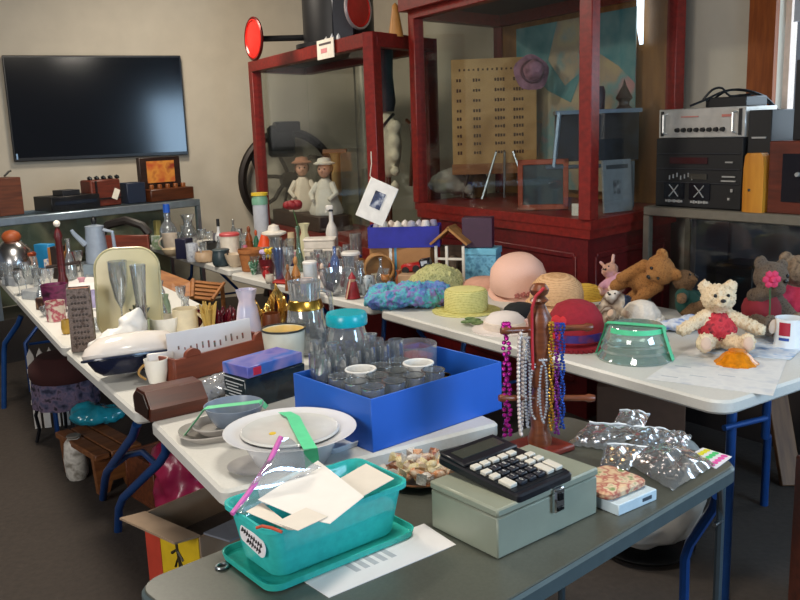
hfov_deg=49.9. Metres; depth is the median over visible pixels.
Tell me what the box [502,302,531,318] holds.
felt hat
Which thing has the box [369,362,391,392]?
tumbler
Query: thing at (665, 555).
tub
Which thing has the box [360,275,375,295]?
elephant figurine
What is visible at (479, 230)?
gift box
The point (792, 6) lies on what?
window
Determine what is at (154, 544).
print
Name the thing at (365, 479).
envelope
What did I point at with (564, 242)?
tall cabinet
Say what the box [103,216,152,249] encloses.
wooden chair
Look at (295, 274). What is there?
figurine
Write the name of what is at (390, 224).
trinket
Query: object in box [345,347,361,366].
wine glass
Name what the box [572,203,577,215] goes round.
note card
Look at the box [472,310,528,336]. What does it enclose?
sun hat
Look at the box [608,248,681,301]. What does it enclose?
teddy bear
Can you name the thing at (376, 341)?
wine glass
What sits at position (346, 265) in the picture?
pot
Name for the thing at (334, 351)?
wine glass
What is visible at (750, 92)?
cable bundle
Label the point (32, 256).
glass ornament
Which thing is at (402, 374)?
tumbler
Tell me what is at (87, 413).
plastic bag
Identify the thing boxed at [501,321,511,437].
necklace
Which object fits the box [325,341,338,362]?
drinking glass
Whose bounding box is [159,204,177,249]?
bottle
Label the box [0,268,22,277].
tray
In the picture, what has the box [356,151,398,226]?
picture
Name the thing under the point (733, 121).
amplifier
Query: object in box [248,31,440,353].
tall cabinet
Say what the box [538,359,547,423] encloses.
necklace
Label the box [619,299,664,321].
bonnet
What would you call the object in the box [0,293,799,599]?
floor
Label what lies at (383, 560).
print
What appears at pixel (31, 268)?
drinking glass
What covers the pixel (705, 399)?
folding table
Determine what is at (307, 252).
plastic box
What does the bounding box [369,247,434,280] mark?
carton
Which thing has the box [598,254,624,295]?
rabbit
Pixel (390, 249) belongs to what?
book
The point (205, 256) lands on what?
dish
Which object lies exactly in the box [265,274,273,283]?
pot
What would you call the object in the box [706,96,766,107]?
receiver
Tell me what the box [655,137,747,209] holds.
system
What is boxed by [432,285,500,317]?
straw hat
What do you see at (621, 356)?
cake dome
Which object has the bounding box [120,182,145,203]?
storage box
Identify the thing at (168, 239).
mug
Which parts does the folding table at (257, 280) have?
leg, leg, leg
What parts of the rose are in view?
stem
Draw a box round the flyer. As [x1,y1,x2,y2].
[707,338,799,359]
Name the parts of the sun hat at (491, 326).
crown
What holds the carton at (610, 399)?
on the floor
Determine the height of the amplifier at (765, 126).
0.478 m
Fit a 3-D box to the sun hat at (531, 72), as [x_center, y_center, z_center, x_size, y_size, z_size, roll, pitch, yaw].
[0.860,-1.470,5.527,0.234,0.229,0.168,-4,11,-8]
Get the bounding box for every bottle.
[159,204,177,249]
[215,219,220,247]
[294,252,300,267]
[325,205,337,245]
[330,246,340,283]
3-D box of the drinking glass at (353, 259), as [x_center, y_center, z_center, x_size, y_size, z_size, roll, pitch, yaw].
[-0.256,-0.204,5.053,0.076,0.117,0.075,-2,11,0]
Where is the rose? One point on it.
(293, 205)
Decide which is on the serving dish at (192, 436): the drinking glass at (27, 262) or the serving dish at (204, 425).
the serving dish at (204, 425)
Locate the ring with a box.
[215,562,228,570]
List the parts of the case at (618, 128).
lid frame, leg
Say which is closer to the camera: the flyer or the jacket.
the flyer
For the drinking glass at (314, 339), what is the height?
0.134 m
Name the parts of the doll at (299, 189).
arm, arm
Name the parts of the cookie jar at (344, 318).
lid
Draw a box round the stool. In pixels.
[28,349,100,442]
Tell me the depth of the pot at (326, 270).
4.91 m
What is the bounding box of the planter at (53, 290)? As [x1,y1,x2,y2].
[40,282,66,308]
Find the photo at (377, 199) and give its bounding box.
[369,191,385,209]
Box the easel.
[481,151,517,198]
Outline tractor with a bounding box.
[401,257,431,272]
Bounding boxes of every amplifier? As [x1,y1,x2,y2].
[659,105,776,137]
[748,109,793,154]
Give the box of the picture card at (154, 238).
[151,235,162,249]
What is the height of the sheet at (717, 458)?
0.002 m
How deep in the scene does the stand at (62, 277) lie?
4.42 m
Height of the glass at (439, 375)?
0.072 m
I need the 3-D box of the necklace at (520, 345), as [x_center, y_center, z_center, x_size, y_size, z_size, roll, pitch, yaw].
[0.305,0.211,2.186,0.019,0.283,0.026,3,12,25]
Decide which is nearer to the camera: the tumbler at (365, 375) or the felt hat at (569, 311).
the tumbler at (365, 375)
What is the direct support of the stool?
on the floor
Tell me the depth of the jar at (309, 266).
4.71 m
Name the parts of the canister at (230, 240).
lid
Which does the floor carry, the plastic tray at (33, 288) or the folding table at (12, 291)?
the folding table at (12, 291)
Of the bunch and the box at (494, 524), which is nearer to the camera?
the box at (494, 524)
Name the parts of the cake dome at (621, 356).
plate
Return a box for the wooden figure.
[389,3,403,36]
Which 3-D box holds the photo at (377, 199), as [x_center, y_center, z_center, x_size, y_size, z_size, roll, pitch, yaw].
[-0.115,-0.512,4.417,0.088,0.103,0.003,-1,11,6]
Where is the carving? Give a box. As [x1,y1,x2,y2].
[742,153,769,212]
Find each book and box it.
[47,247,52,275]
[50,245,69,278]
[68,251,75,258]
[389,248,392,280]
[394,248,396,278]
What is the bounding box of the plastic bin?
[222,458,413,590]
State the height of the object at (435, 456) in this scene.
0.042 m
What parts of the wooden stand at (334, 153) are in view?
post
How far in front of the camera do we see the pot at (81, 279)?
4.78 m
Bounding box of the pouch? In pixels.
[595,465,644,499]
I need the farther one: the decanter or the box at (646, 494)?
the decanter
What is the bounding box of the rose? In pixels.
[283,200,301,269]
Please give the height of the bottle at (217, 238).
0.235 m
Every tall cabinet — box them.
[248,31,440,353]
[398,0,685,419]
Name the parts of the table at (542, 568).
leg, leg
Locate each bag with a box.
[69,401,124,426]
[88,307,146,345]
[149,442,203,506]
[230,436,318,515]
[568,421,645,447]
[600,442,647,469]
[614,409,649,429]
[627,442,713,486]
[630,430,706,549]
[631,426,675,445]
[664,429,691,446]
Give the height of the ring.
0.006 m
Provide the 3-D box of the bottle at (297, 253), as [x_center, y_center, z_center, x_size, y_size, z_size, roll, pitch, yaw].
[-0.650,-0.255,5.427,0.046,0.098,0.045,-2,11,0]
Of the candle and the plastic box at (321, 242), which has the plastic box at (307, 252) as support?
the plastic box at (321, 242)
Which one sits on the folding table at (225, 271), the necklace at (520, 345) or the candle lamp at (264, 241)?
the candle lamp at (264, 241)
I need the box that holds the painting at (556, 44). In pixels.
[516,6,636,191]
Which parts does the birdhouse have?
post, post, rail, post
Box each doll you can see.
[288,156,314,211]
[308,157,343,215]
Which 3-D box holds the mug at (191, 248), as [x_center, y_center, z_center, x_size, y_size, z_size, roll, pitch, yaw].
[-1.409,-0.325,5.853,0.093,0.123,0.081,-10,14,-37]
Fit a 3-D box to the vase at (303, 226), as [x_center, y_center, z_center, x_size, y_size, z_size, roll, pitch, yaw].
[-0.645,-0.405,5.845,0.088,0.232,0.092,-2,11,0]
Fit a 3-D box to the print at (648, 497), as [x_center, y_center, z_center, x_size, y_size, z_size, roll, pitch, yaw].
[0.545,0.438,1.898,0.030,0.008,0.002,-10,14,-35]
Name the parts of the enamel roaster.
lid, handle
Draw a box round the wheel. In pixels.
[238,121,331,296]
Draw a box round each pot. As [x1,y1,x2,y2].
[61,319,69,333]
[70,216,115,263]
[77,277,85,282]
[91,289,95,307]
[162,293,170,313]
[237,247,262,271]
[258,257,274,273]
[260,323,305,362]
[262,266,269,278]
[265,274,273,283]
[287,232,294,249]
[324,268,330,279]
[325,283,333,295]
[343,264,348,276]
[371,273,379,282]
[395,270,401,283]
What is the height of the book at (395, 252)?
0.217 m
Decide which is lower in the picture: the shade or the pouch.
the pouch
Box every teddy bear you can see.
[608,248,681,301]
[672,269,704,315]
[675,279,765,352]
[741,255,796,335]
[779,251,799,315]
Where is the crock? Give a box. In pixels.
[461,174,486,197]
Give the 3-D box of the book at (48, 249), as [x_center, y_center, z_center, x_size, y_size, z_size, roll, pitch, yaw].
[-2.189,-0.248,5.458,0.030,0.180,0.090,1,12,17]
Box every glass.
[2,264,13,285]
[12,270,23,295]
[18,262,29,291]
[31,268,41,286]
[282,246,293,266]
[309,339,321,364]
[309,350,326,382]
[314,355,331,380]
[324,347,341,385]
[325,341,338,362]
[330,351,346,388]
[339,343,355,376]
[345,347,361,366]
[350,255,362,275]
[353,340,370,364]
[359,344,376,374]
[364,332,376,354]
[368,337,383,396]
[374,341,390,375]
[388,337,404,391]
[434,372,450,379]
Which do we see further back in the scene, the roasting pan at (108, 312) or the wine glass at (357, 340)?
the roasting pan at (108, 312)
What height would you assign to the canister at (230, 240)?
0.171 m
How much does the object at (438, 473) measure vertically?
0.038 m
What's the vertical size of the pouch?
0.020 m
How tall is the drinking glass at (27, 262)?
0.167 m
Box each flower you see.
[762,271,780,314]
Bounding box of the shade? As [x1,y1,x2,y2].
[794,0,799,21]
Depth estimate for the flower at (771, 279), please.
3.14 m
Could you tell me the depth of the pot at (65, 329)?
3.76 m
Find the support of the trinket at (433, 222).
in the storage box at (415, 236)
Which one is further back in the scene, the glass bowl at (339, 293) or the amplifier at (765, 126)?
the glass bowl at (339, 293)
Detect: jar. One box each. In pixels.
[212,248,229,266]
[302,260,317,285]
[325,308,367,363]
[599,86,605,108]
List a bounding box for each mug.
[45,299,66,322]
[158,233,176,248]
[172,306,202,331]
[185,243,201,261]
[773,315,799,348]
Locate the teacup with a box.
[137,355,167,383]
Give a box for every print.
[145,531,162,579]
[160,538,199,572]
[171,544,183,566]
[178,333,243,349]
[224,375,243,395]
[253,366,260,374]
[345,549,396,571]
[456,67,523,154]
[601,159,631,212]
[643,495,651,501]
[661,356,734,377]
[779,322,790,336]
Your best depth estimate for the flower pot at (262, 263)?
5.14 m
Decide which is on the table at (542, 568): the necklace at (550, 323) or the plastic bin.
the plastic bin
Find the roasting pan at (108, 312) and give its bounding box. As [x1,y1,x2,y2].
[93,246,163,332]
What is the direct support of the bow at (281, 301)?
on the folding table at (120, 389)
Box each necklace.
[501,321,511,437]
[516,330,524,436]
[523,336,530,427]
[529,363,538,419]
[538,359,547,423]
[548,321,554,431]
[553,322,559,434]
[559,322,565,428]
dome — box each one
[0,230,31,268]
[594,319,674,366]
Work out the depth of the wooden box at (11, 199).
6.30 m
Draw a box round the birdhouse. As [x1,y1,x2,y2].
[429,224,470,280]
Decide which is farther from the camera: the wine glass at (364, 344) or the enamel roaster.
the enamel roaster
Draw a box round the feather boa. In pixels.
[364,280,449,310]
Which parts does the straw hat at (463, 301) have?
crown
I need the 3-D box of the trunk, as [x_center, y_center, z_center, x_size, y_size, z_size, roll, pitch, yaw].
[-0.767,-0.698,7.400,0.300,0.128,1.048,-8,13,-28]
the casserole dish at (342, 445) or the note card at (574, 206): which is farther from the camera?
the note card at (574, 206)
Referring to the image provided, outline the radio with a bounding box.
[767,140,799,214]
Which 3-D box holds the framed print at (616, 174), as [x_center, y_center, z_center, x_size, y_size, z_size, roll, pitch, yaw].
[1.190,-0.626,4.716,0.214,0.285,0.032,-9,13,-31]
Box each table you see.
[0,266,83,391]
[1,285,200,432]
[67,336,356,532]
[142,417,733,599]
[150,237,304,300]
[152,396,497,505]
[232,261,432,353]
[382,295,799,599]
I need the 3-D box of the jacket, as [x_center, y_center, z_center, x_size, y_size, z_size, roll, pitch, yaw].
[0.960,0.017,3.814,0.163,0.075,0.095,-5,11,-13]
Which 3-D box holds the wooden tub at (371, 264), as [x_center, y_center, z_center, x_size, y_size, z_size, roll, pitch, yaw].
[-0.118,-0.178,4.760,0.166,0.166,0.100,-3,11,-6]
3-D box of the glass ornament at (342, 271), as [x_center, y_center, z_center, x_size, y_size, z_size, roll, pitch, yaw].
[-0.310,-0.098,4.569,0.060,0.100,0.059,-2,11,0]
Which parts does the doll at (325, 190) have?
arm, arm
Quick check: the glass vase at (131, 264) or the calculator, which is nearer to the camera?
the calculator
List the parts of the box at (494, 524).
lid, keyhole plate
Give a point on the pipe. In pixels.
(359, 70)
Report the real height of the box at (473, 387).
0.147 m
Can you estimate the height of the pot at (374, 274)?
0.062 m
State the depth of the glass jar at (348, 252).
4.77 m
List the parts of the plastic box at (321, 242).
lid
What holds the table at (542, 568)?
on the floor
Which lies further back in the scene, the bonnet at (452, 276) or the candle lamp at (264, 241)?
the candle lamp at (264, 241)
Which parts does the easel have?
leg, leg, leg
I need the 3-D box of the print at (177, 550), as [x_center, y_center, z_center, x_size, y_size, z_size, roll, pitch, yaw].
[-0.656,0.808,2.582,0.089,0.162,0.010,7,14,39]
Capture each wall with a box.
[0,0,359,307]
[353,0,786,309]
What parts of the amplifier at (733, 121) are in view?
handle, handle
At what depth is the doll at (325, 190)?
6.98 m
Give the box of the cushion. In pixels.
[28,349,87,385]
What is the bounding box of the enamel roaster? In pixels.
[81,330,173,375]
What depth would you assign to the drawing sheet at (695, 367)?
2.85 m
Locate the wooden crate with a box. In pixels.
[125,441,160,508]
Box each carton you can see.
[34,243,54,267]
[120,487,240,579]
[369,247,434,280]
[596,381,685,440]
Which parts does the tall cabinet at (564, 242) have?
post, cornice, post, roof panel, frame, panel moulding, panel, post, post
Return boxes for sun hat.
[463,276,489,290]
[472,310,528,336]
[488,252,545,301]
[513,54,548,89]
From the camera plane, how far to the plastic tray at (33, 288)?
4.68 m
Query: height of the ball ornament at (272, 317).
0.114 m
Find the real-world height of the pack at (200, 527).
0.340 m
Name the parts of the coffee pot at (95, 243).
spout, knob, handle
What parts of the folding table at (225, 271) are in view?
leg, leg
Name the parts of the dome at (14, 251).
knob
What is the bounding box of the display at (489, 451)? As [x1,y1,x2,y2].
[440,434,516,467]
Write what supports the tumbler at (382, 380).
in the box at (473, 387)
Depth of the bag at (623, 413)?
2.43 m
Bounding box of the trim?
[746,0,779,104]
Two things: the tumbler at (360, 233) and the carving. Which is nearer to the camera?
the carving
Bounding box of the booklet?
[165,318,251,358]
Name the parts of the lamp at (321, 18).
disc arm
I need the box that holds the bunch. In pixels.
[259,247,273,259]
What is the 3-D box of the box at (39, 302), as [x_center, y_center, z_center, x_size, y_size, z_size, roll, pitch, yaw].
[-1.785,0.018,4.347,0.090,0.060,0.070,6,13,34]
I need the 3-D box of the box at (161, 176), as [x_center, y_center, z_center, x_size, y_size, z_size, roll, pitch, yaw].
[-2.022,-1.040,7.357,0.240,0.365,0.427,8,15,41]
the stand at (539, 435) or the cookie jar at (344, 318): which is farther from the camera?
the cookie jar at (344, 318)
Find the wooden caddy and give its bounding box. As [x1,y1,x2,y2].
[158,331,263,380]
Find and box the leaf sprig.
[461,317,482,324]
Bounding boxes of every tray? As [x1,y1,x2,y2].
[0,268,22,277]
[1,274,33,285]
[21,286,41,299]
[272,278,291,283]
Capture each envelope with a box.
[275,508,327,530]
[341,464,393,495]
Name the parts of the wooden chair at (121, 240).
rail, backrest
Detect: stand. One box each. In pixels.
[46,220,79,286]
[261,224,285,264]
[322,149,346,204]
[498,283,594,454]
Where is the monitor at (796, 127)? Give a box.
[793,60,799,139]
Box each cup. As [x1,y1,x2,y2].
[22,265,39,280]
[345,364,376,398]
[402,358,433,387]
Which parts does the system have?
cassette door, cassette door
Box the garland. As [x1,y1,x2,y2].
[381,49,412,221]
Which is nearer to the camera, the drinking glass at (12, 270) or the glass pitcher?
the glass pitcher
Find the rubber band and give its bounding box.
[256,524,282,533]
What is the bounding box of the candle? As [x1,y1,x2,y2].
[153,220,161,235]
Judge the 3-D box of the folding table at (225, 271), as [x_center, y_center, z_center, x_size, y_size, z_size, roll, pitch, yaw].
[-1.222,0.000,6.404,0.740,0.740,1.710,-9,13,-32]
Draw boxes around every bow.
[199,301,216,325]
[255,289,274,327]
[274,282,302,323]
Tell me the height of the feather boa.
0.143 m
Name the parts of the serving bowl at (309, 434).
lid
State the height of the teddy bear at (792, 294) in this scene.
0.300 m
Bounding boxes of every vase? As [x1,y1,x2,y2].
[107,260,127,309]
[129,264,148,329]
[180,214,197,242]
[235,287,260,331]
[271,248,284,279]
[299,223,309,257]
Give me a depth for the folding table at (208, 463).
2.31 m
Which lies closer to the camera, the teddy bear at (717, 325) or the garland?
the teddy bear at (717, 325)
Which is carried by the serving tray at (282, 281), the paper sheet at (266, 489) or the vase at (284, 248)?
the vase at (284, 248)
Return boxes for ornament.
[31,256,40,281]
[63,433,88,480]
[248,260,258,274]
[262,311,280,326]
[333,263,342,280]
[336,258,345,288]
[336,271,346,291]
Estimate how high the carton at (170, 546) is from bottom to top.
0.530 m
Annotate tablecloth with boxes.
[68,277,93,289]
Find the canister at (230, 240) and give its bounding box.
[219,232,239,252]
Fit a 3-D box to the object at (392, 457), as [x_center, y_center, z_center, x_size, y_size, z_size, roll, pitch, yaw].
[0.011,0.392,2.085,0.077,0.042,0.032,3,12,25]
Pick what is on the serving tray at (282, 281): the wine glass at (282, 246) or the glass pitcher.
the wine glass at (282, 246)
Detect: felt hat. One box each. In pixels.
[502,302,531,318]
[550,299,608,353]
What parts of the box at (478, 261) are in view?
lid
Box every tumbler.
[251,192,269,248]
[328,372,352,391]
[343,377,368,397]
[349,233,362,257]
[360,382,385,395]
[364,371,388,397]
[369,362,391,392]
[381,376,405,392]
[384,366,408,390]
[388,357,409,378]
[401,371,425,388]
[421,366,444,383]
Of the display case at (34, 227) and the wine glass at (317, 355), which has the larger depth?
the display case at (34, 227)
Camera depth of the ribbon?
2.15 m
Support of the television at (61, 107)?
attached to the wall at (207, 35)
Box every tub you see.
[364,252,393,282]
[614,539,695,566]
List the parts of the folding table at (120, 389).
leg, leg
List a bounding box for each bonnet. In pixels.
[408,263,463,286]
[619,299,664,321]
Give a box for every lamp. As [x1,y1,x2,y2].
[244,0,373,60]
[258,234,271,248]
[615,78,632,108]
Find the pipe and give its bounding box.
[355,65,369,225]
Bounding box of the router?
[52,189,79,195]
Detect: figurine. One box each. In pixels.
[245,226,253,246]
[253,230,258,246]
[285,264,292,290]
[291,256,300,289]
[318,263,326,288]
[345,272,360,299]
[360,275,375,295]
[381,274,389,282]
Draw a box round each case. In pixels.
[0,198,207,363]
[80,174,121,206]
[545,108,641,206]
[643,205,799,453]
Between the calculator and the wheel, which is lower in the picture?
the calculator
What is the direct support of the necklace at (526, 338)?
hanging from the stand at (539, 435)
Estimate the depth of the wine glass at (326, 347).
2.54 m
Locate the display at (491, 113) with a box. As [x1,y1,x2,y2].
[451,57,536,197]
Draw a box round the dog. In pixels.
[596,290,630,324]
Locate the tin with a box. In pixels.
[83,264,93,276]
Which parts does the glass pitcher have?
handle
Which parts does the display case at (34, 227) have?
post, panel, rail, post, post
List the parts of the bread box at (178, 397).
panel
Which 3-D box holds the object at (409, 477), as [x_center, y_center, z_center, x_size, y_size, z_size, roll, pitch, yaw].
[0.011,0.417,2.028,0.066,0.032,0.028,-3,11,-5]
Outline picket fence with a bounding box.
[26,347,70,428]
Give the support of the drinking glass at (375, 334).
on the folding table at (208, 463)
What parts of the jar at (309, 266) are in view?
lid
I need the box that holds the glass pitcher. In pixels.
[286,278,333,355]
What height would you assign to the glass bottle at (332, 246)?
0.208 m
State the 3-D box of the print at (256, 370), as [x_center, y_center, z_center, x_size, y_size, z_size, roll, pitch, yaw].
[-0.439,0.217,2.646,0.002,0.024,0.030,8,15,41]
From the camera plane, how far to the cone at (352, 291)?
4.34 m
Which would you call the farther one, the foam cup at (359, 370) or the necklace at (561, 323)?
the foam cup at (359, 370)
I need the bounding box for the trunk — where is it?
[273,208,352,232]
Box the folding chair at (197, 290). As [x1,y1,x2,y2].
[161,270,225,311]
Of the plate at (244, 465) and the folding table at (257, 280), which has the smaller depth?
the plate at (244, 465)
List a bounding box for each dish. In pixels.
[162,247,175,256]
[178,423,225,444]
[191,410,265,436]
[194,250,211,262]
[330,439,357,453]
[714,348,758,368]
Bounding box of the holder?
[129,305,149,318]
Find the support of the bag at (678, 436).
on the table at (542, 568)
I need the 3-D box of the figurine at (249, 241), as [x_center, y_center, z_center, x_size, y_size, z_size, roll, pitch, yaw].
[-1.094,-0.445,6.237,0.065,0.188,0.064,-2,11,0]
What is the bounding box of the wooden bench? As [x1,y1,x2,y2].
[55,423,140,494]
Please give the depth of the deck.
6.62 m
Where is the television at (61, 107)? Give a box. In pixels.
[1,55,187,161]
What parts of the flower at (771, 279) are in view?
stem, flower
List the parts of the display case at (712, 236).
post, post, panel, rail, panel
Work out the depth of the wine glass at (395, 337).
2.62 m
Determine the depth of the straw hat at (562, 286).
3.85 m
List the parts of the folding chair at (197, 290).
seat, rail, rail, leg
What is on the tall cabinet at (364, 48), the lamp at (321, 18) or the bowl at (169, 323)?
the lamp at (321, 18)
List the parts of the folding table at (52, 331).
leg, leg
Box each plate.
[227,455,274,475]
[386,462,430,488]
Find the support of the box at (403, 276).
on the folding table at (257, 280)
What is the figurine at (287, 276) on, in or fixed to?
on the folding table at (257, 280)
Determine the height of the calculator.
0.047 m
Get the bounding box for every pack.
[44,259,49,274]
[186,510,233,535]
[201,372,225,401]
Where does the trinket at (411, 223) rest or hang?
in the storage box at (415, 236)
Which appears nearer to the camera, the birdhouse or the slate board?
the birdhouse
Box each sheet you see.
[246,503,293,529]
[258,461,363,523]
[258,470,300,505]
[304,524,455,597]
[646,348,786,395]
[693,448,731,468]
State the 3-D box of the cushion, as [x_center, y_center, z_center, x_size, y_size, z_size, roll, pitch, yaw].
[-1.789,0.344,4.561,0.350,0.140,0.348,-2,11,0]
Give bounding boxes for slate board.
[518,159,568,209]
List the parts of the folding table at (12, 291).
leg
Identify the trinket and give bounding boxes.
[387,220,393,226]
[393,221,401,226]
[401,220,407,226]
[407,220,415,226]
[415,220,421,225]
[421,220,429,225]
[429,219,437,225]
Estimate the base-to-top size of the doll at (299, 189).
0.465 m
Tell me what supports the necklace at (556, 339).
hanging from the stand at (539, 435)
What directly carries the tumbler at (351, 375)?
in the box at (473, 387)
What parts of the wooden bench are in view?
leg, leg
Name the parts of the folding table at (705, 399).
leg, leg, leg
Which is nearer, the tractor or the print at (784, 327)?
the print at (784, 327)
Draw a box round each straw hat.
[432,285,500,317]
[525,272,583,312]
[581,283,603,301]
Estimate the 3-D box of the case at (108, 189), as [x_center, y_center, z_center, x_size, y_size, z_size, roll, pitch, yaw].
[-2.394,-0.884,6.946,0.182,0.244,0.301,8,15,41]
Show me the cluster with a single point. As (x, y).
(230, 314)
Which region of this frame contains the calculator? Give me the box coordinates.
[439,434,571,502]
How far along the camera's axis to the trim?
4.58 m
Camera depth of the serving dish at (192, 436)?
2.40 m
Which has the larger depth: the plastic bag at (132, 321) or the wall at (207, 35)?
the wall at (207, 35)
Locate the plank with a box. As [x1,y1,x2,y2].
[770,395,797,485]
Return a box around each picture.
[146,160,174,182]
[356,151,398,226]
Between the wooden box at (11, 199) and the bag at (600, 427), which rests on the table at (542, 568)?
the bag at (600, 427)
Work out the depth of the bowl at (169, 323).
3.58 m
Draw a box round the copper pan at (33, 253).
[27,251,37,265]
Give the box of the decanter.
[65,239,78,280]
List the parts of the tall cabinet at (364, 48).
post, roof panel, frame, post, post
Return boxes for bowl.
[150,313,177,332]
[184,395,267,434]
[202,240,218,250]
[222,407,355,472]
[224,252,240,267]
[299,277,315,295]
[318,267,354,295]
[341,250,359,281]
[391,338,436,390]
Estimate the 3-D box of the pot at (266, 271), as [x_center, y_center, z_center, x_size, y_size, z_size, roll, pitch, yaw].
[-0.784,-0.159,5.044,0.050,0.069,0.049,-2,11,0]
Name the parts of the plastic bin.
lid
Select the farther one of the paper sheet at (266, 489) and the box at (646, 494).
the box at (646, 494)
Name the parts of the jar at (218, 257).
lid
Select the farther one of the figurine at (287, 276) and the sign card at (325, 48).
the sign card at (325, 48)
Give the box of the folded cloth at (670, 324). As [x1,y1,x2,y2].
[660,314,693,330]
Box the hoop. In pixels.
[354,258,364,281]
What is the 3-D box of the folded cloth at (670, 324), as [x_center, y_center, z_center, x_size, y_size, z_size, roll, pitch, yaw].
[1.127,0.092,3.455,0.183,0.060,0.110,-2,11,0]
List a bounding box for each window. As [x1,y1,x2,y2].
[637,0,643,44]
[781,0,799,108]
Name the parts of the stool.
leg, leg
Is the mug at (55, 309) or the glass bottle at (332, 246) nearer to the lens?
the mug at (55, 309)
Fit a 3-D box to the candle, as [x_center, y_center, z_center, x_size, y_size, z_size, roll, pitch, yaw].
[-2.072,-0.572,7.359,0.050,0.220,0.050,8,15,41]
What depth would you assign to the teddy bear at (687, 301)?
3.60 m
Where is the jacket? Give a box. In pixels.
[598,295,631,307]
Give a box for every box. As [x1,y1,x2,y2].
[0,170,24,216]
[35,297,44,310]
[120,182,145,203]
[133,376,207,421]
[136,156,193,201]
[175,237,192,258]
[222,347,301,378]
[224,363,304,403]
[293,342,501,452]
[303,236,336,248]
[303,246,340,261]
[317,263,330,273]
[367,223,441,247]
[398,272,414,282]
[430,444,597,558]
[462,216,494,247]
[465,245,501,278]
[596,485,656,515]
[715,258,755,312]
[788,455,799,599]
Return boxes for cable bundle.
[690,87,777,108]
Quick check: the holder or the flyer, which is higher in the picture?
the holder
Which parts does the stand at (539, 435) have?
post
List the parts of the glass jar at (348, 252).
lid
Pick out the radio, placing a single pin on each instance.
(784, 160)
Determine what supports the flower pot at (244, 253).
on the folding table at (257, 280)
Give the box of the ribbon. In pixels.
[531,287,544,369]
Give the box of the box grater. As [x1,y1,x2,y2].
[66,285,95,351]
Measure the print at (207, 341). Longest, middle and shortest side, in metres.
0.268 x 0.036 x 0.002 m
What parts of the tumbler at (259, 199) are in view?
lid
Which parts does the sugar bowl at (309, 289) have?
lid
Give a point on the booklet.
(211, 337)
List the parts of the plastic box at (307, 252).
lid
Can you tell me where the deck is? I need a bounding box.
[33,193,99,211]
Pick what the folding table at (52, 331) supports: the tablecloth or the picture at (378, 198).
the tablecloth
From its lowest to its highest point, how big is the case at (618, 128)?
0.562 m
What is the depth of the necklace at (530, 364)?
2.18 m
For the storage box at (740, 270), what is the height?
0.448 m
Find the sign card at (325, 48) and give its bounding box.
[317,37,334,59]
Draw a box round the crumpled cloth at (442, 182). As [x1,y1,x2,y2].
[428,167,473,194]
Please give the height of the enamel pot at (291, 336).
0.149 m
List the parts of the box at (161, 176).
lid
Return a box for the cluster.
[197,306,236,326]
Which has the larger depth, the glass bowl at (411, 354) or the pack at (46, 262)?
the pack at (46, 262)
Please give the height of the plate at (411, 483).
0.023 m
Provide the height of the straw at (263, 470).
0.119 m

